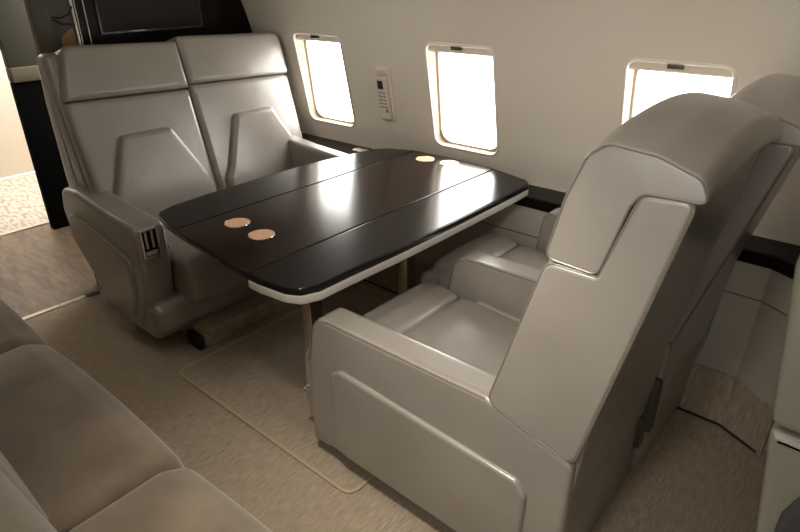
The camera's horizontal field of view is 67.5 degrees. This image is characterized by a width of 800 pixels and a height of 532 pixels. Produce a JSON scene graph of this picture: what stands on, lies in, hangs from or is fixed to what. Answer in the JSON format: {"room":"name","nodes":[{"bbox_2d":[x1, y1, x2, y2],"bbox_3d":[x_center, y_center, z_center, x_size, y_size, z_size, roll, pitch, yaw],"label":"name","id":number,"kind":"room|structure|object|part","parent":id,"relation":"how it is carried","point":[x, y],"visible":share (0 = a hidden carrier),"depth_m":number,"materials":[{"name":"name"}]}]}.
{"room":"aircraft cabin","nodes":[
{"label":"aircraft cabin","id":0,"kind":"room"},
{"bbox_2d":[0,51,34,178],"bbox_3d":[-3.842,-1.276,4.003,0.050,1.830,3.900,20,33,36],"label":"wall","id":1,"kind":"structure","parent":0,"point":[15,158],"depth_m":4.91,"materials":[{"name":"beige paint"}]},
{"bbox_2d":[0,172,47,232],"bbox_3d":[-3.282,-0.255,4.048,1.320,0.048,3.800,20,33,36],"label":"trim","id":2,"kind":"structure","parent":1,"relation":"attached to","point":[21,201],"depth_m":4.41,"materials":[{"name":"carpet"}]},
{"bbox_2d":[0,220,48,235],"bbox_3d":[-2.739,-0.116,3.692,0.040,0.008,1.130,20,33,36],"label":"trim","id":3,"kind":"structure","parent":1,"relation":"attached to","point":[44,222],"depth_m":3.95,"materials":[{"name":"silver"}]},
{"bbox_2d":[0,223,98,317],"bbox_3d":[-2.304,0.107,3.291,1.258,0.049,3.800,20,33,36],"label":"floor","id":4,"kind":"structure","parent":0,"point":[42,267],"depth_m":3.40,"materials":[{"name":"brown wood"}]},
{"bbox_2d":[0,0,69,229],"bbox_3d":[-1.964,-1.219,3.906,0.085,1.785,1.025,20,33,36],"label":"partition wall","id":5,"kind":"structure","parent":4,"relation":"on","point":[17,46],"depth_m":3.63,"materials":[{"name":"brown wood"}]},
{"bbox_3d":[-1.970,-1.678,3.683,0.060,0.765,1.025,20,33,36],"label":"panel","id":6,"kind":"part","parent":5,"relation":"part of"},
{"bbox_2d":[6,65,40,82],"bbox_3d":[-1.965,-1.295,3.869,0.085,0.085,1.025,20,33,36],"label":"countertop","id":7,"kind":"structure","parent":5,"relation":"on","point":[26,73],"depth_m":3.54,"materials":[{"name":"beige stone"}]},
{"bbox_2d":[22,295,86,320],"bbox_3d":[-1.863,0.274,2.877,0.030,0.006,0.700,20,33,36],"label":"trim","id":8,"kind":"structure","parent":4,"relation":"on","point":[82,296],"depth_m":3.00,"materials":[{"name":"silver"}]},
{"bbox_2d":[84,289,99,296],"bbox_3d":[-1.245,-0.047,3.523,0.035,0.006,1.200,20,33,36],"label":"trim","id":9,"kind":"structure","parent":4,"relation":"on","point":[89,294],"depth_m":3.13,"materials":[{"name":"black rubber"}]},
{"bbox_2d":[25,280,766,531],"bbox_3d":[-0.072,0.933,1.564,4.622,0.050,3.800,20,33,36],"label":"floor","id":10,"kind":"structure","parent":0,"point":[698,477],"depth_m":2.06,"materials":[{"name":"carpet"}]},
{"bbox_2d":[0,299,271,531],"bbox_3d":[-1.060,0.452,1.476,2.490,0.906,0.721,20,33,36],"label":"divan","id":11,"kind":"object","parent":10,"relation":"on","point":[74,457],"visible":1,"depth_m":1.42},
{"bbox_2d":[0,299,46,354],"bbox_3d":[-1.572,0.235,2.130,0.819,0.211,0.353,20,33,36],"label":"seat cushion","id":12,"kind":"object","parent":11,"relation":"on","point":[15,332],"depth_m":1.97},
{"bbox_2d":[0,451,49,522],"bbox_3d":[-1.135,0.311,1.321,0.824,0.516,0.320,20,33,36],"label":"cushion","id":13,"kind":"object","parent":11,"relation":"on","point":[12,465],"depth_m":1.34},
{"bbox_2d":[0,469,57,531],"bbox_3d":[-0.504,0.545,0.832,0.829,0.516,0.320,20,33,36],"label":"cushion","id":14,"kind":"object","parent":11,"relation":"on","point":[17,513],"depth_m":0.80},
{"bbox_2d":[0,344,183,531],"bbox_3d":[-0.944,0.468,1.643,0.824,0.211,0.353,20,33,36],"label":"seat cushion","id":15,"kind":"object","parent":11,"relation":"on","point":[77,450],"depth_m":1.49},
{"bbox_2d":[69,468,271,531],"bbox_3d":[-0.312,0.702,1.155,0.829,0.211,0.353,20,33,36],"label":"seat cushion","id":16,"kind":"object","parent":11,"relation":"on","point":[162,499],"depth_m":1.30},
{"bbox_2d":[37,32,348,350],"bbox_3d":[-0.869,-0.448,2.936,0.871,1.237,1.282,20,33,36],"label":"seat","id":17,"kind":"object","parent":10,"relation":"on","point":[143,130],"visible":0.71,"depth_m":2.72,"materials":[{"name":"beige leather"}]},
{"bbox_3d":[-1.250,-0.049,2.672,0.683,0.551,0.133,20,33,36],"label":"armrest","id":18,"kind":"part","parent":17,"relation":"part of","materials":[{"name":"beige leather"}]},
{"bbox_3d":[-1.192,-0.421,2.864,0.338,0.772,0.586,20,33,36],"label":"backrest","id":19,"kind":"part","parent":17,"relation":"part of","materials":[{"name":"beige leather"}]},
{"bbox_2d":[163,225,248,304],"bbox_3d":[-0.920,-0.077,2.815,0.598,0.251,0.490,20,33,36],"label":"seat cushion","id":20,"kind":"object","parent":17,"relation":"on","point":[197,279],"depth_m":2.54,"materials":[{"name":"beige leather"}]},
{"bbox_3d":[-0.800,-0.625,3.273,0.339,0.773,0.614,20,33,36],"label":"backrest","id":21,"kind":"part","parent":17,"relation":"part of","materials":[{"name":"beige leather"}]},
{"bbox_3d":[-0.514,-0.431,3.397,0.733,0.589,0.090,20,33,36],"label":"armrest","id":22,"kind":"part","parent":17,"relation":"part of","materials":[{"name":"beige leather"}]},
{"bbox_2d":[179,283,392,493],"bbox_3d":[-0.205,0.409,2.566,1.035,0.011,1.066,20,33,36],"label":"floor mat","id":23,"kind":"object","parent":10,"relation":"on","point":[259,377],"visible":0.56,"depth_m":2.43,"materials":[{"name":"carpet"}]},
{"bbox_2d":[158,148,528,351],"bbox_3d":[-0.189,0.030,2.555,0.961,0.702,1.389,20,33,36],"label":"folding table","id":24,"kind":"object","parent":23,"relation":"on","point":[306,234],"visible":0.99,"depth_m":2.22,"materials":[{"name":"black wood"}]},
{"bbox_3d":[-0.329,0.215,2.262,0.055,0.630,0.060,20,33,36],"label":"leg","id":25,"kind":"part","parent":24,"relation":"part of","materials":[{"name":"silver metal"}]},
{"bbox_3d":[-0.185,-0.271,2.404,0.471,0.025,1.386,20,33,36],"label":"panel","id":26,"kind":"part","parent":24,"relation":"part of","materials":[{"name":"brown wood"}]},
{"bbox_3d":[0.029,0.029,2.635,0.055,0.630,0.060,20,33,36],"label":"leg","id":27,"kind":"part","parent":24,"relation":"part of","materials":[{"name":"silver metal"}]},
{"bbox_2d":[301,92,781,531],"bbox_3d":[0.259,0.121,1.711,1.120,1.275,0.609,20,33,36],"label":"chair","id":28,"kind":"object","parent":10,"relation":"on","point":[485,420],"visible":1,"depth_m":1.37,"materials":[{"name":"beige leather"}]},
{"bbox_2d":[363,283,518,375],"bbox_3d":[0.229,0.327,1.935,0.834,0.237,0.483,20,33,36],"label":"seat cushion","id":29,"kind":"object","parent":28,"relation":"on","point":[432,315],"depth_m":1.99,"materials":[{"name":"beige leather"}]},
{"bbox_3d":[0.078,0.467,1.706,0.899,0.509,0.105,20,33,36],"label":"armrest","id":30,"kind":"part","parent":28,"relation":"part of","materials":[{"name":"beige leather"}]},
{"bbox_3d":[0.353,0.131,1.214,0.351,0.639,0.038,20,33,36],"label":"panel","id":31,"kind":"part","parent":28,"relation":"part of","materials":[{"name":"beige leather"}]},
{"bbox_3d":[0.524,0.127,1.450,0.347,0.889,0.528,20,33,36],"label":"backrest","id":32,"kind":"part","parent":28,"relation":"part of","materials":[{"name":"beige leather"}]},
{"bbox_2d":[363,279,755,452],"bbox_3d":[0.153,0.225,2.943,2.902,0.010,0.077,20,33,36],"label":"trim","id":33,"kind":"structure","parent":10,"relation":"on","point":[679,408],"depth_m":2.22,"materials":[{"name":"black rubber"}]},
{"bbox_2d":[421,73,799,466],"bbox_3d":[0.647,-0.071,2.133,1.214,1.243,0.615,20,33,36],"label":"chair","id":34,"kind":"object","parent":10,"relation":"on","point":[491,271],"visible":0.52,"depth_m":1.91,"materials":[{"name":"beige leather"}]},
{"bbox_2d":[433,234,548,288],"bbox_3d":[0.577,0.121,2.328,0.894,0.257,0.373,20,33,36],"label":"seat cushion","id":35,"kind":"object","parent":34,"relation":"on","point":[502,246],"depth_m":2.43,"materials":[{"name":"beige leather"}]},
{"bbox_3d":[0.513,0.270,2.101,0.824,0.509,0.105,20,33,36],"label":"armrest","id":36,"kind":"part","parent":34,"relation":"part of","materials":[{"name":"beige leather"}]},
{"bbox_3d":[0.865,0.094,2.398,0.739,0.559,0.085,20,33,36],"label":"armrest","id":37,"kind":"part","parent":34,"relation":"part of","materials":[{"name":"beige leather"}]},
{"bbox_3d":[0.773,-0.060,1.627,0.381,0.612,0.038,20,33,36],"label":"panel","id":38,"kind":"part","parent":34,"relation":"part of","materials":[{"name":"beige leather"}]},
{"bbox_3d":[0.952,-0.068,1.873,0.378,0.861,0.555,20,33,36],"label":"backrest","id":39,"kind":"part","parent":34,"relation":"part of","materials":[{"name":"beige leather"}]},
{"bbox_2d":[590,412,676,531],"bbox_3d":[0.656,0.738,1.887,0.055,0.006,1.120,20,33,36],"label":"trim","id":40,"kind":"structure","parent":10,"relation":"on","point":[632,472],"depth_m":1.95,"materials":[{"name":"beige metal"}]},
{"bbox_2d":[756,255,799,531],"bbox_3d":[1.128,0.454,1.017,0.928,1.274,0.615,20,33,36],"label":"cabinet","id":41,"kind":"object","parent":10,"relation":"on","point":[779,507],"visible":1,"depth_m":0.99,"materials":[{"name":"leather"}]},
{"bbox_3d":[0.878,-0.006,1.031,0.274,0.456,0.570,20,33,36],"label":"backrest","id":42,"kind":"part","parent":41,"relation":"part of","materials":[{"name":"leather"}]},
{"bbox_2d":[241,0,799,245],"bbox_3d":[0.764,-0.620,1.925,4.650,1.210,0.790,20,33,36],"label":"wall","id":43,"kind":"structure","parent":0,"point":[560,64],"depth_m":2.43,"materials":[{"name":"beige plastic"}]},
{"bbox_2d":[292,31,355,127],"bbox_3d":[-0.401,-1.014,3.270,0.376,0.494,0.140,20,33,36],"label":"window","id":44,"kind":"structure","parent":43,"relation":"in","point":[301,40],"depth_m":3.33,"materials":[{"name":"beige plastic"}]},
{"bbox_2d":[296,34,338,42],"bbox_3d":[-0.430,-1.198,3.145,0.340,0.034,0.020,20,33,36],"label":"shade","id":45,"kind":"object","parent":44,"relation":"attached to","point":[332,38],"depth_m":3.12,"materials":[{"name":"beige plastic"}]},
{"bbox_2d":[375,65,396,121],"bbox_3d":[-0.073,-0.863,3.010,0.095,0.278,0.073,20,33,36],"label":"handset","id":46,"kind":"object","parent":43,"relation":"attached to","point":[383,76],"visible":1,"depth_m":2.99,"materials":[{"name":"beige plastic"}]},
{"bbox_2d":[424,42,498,155],"bbox_3d":[0.292,-0.758,2.733,0.376,0.494,0.140,20,33,36],"label":"window","id":47,"kind":"structure","parent":43,"relation":"in","point":[433,50],"depth_m":2.78,"materials":[{"name":"beige plastic"}]},
{"bbox_3d":[0.247,-0.945,2.603,0.054,0.016,0.018,20,33,36],"label":"shade handle","id":48,"kind":"part","parent":47,"relation":"part of","materials":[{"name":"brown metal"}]},
{"bbox_2d":[429,45,491,56],"bbox_3d":[0.263,-0.941,2.609,0.340,0.034,0.020,20,33,36],"label":"shade","id":49,"kind":"object","parent":47,"relation":"attached to","point":[477,50],"depth_m":2.58,"materials":[{"name":"beige plastic"}]},
{"bbox_2d":[301,133,799,278],"bbox_3d":[0.908,-0.157,2.333,4.650,0.047,0.340,20,33,36],"label":"trim","id":50,"kind":"structure","parent":43,"relation":"attached to","point":[778,256],"depth_m":2.12,"materials":[{"name":"brown wood"}]},
{"bbox_2d":[353,148,366,151],"bbox_3d":[-0.206,-0.628,3.255,0.110,0.009,0.044,20,33,36],"label":"cup holder","id":51,"kind":"object","parent":50,"relation":"in","point":[354,149],"visible":0.52,"depth_m":3.26,"materials":[{"name":"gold metal"}]},
{"bbox_2d":[365,262,772,455],"bbox_3d":[0.156,0.132,2.933,2.965,0.182,0.143,20,33,36],"label":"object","id":52,"kind":"structure","parent":43,"relation":"attached to","point":[720,397],"depth_m":2.19,"materials":[{"name":"carpet"}]},
{"bbox_2d":[415,204,792,450],"bbox_3d":[0.836,0.159,2.391,4.650,0.600,0.200,20,33,36],"label":"wall panel","id":53,"kind":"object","parent":43,"relation":"attached to","point":[745,340],"depth_m":2.13,"materials":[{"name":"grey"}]},
{"bbox_2d":[620,58,736,125],"bbox_3d":[0.994,-0.498,2.190,0.376,0.494,0.140,20,33,36],"label":"window","id":54,"kind":"structure","parent":43,"relation":"in","point":[633,66],"depth_m":2.10,"materials":[{"name":"beige plastic"}]},
{"bbox_3d":[0.949,-0.685,2.060,0.054,0.016,0.018,20,33,36],"label":"shade handle","id":55,"kind":"part","parent":54,"relation":"part of","materials":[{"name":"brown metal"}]},
{"bbox_2d":[630,62,732,77],"bbox_3d":[0.965,-0.681,2.066,0.340,0.034,0.020,20,33,36],"label":"shade","id":56,"kind":"object","parent":54,"relation":"attached to","point":[702,70],"depth_m":2.04,"materials":[{"name":"beige plastic"}]},
{"bbox_3d":[-1.725,-1.496,4.418,2.550,1.830,0.050,20,33,36],"label":"wall","id":57,"kind":"structure","parent":0,"visible":0},
{"bbox_2d":[23,0,252,285],"bbox_3d":[-1.202,-0.911,3.248,0.067,1.800,1.275,20,33,36],"label":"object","id":58,"kind":"structure","parent":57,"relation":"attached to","point":[218,16],"depth_m":2.79,"materials":[{"name":"black wood"}]},
{"bbox_3d":[-1.595,-0.704,2.841,0.065,1.790,0.070,20,33,36],"label":"corner post","id":59,"kind":"part","parent":58,"relation":"part of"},
{"bbox_2d":[52,6,73,24],"bbox_3d":[-1.506,-1.119,2.678,0.092,0.079,0.020,-19,32,-33],"label":"coat hook","id":60,"kind":"object","parent":58,"relation":"attached to","point":[70,9],"visible":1,"depth_m":2.68,"materials":[{"name":"black metal"}]},
{"bbox_3d":[-1.506,-1.131,2.672,0.092,0.052,0.021,-19,32,-33],"label":"hook arm","id":61,"kind":"part","parent":60,"relation":"part of","materials":[{"name":"black metal"}]},
{"bbox_3d":[-1.510,-1.095,2.686,0.077,0.029,0.014,-17,31,-31],"label":"arm","id":62,"kind":"part","parent":60,"relation":"part of","materials":[{"name":"black metal"}]},
{"bbox_3d":[-1.551,-0.725,2.884,0.050,1.790,0.180,20,33,36],"label":"edge panel","id":63,"kind":"part","parent":58,"relation":"part of","materials":[{"name":"grey"}]},
{"bbox_2d":[61,28,76,46],"bbox_3d":[-1.513,-1.041,2.733,0.008,0.081,0.064,20,33,36],"label":"tab","id":64,"kind":"object","parent":58,"relation":"attached to","point":[68,38],"visible":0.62,"depth_m":2.73,"materials":[{"name":"brown"}]},
{"bbox_2d":[93,0,202,34],"bbox_3d":[-1.236,-1.343,2.942,0.012,0.355,0.553,20,33,36],"label":"monitor","id":65,"kind":"object","parent":58,"relation":"attached to","point":[114,17],"visible":1,"depth_m":2.96,"materials":[{"name":"black paint"}]}
]}

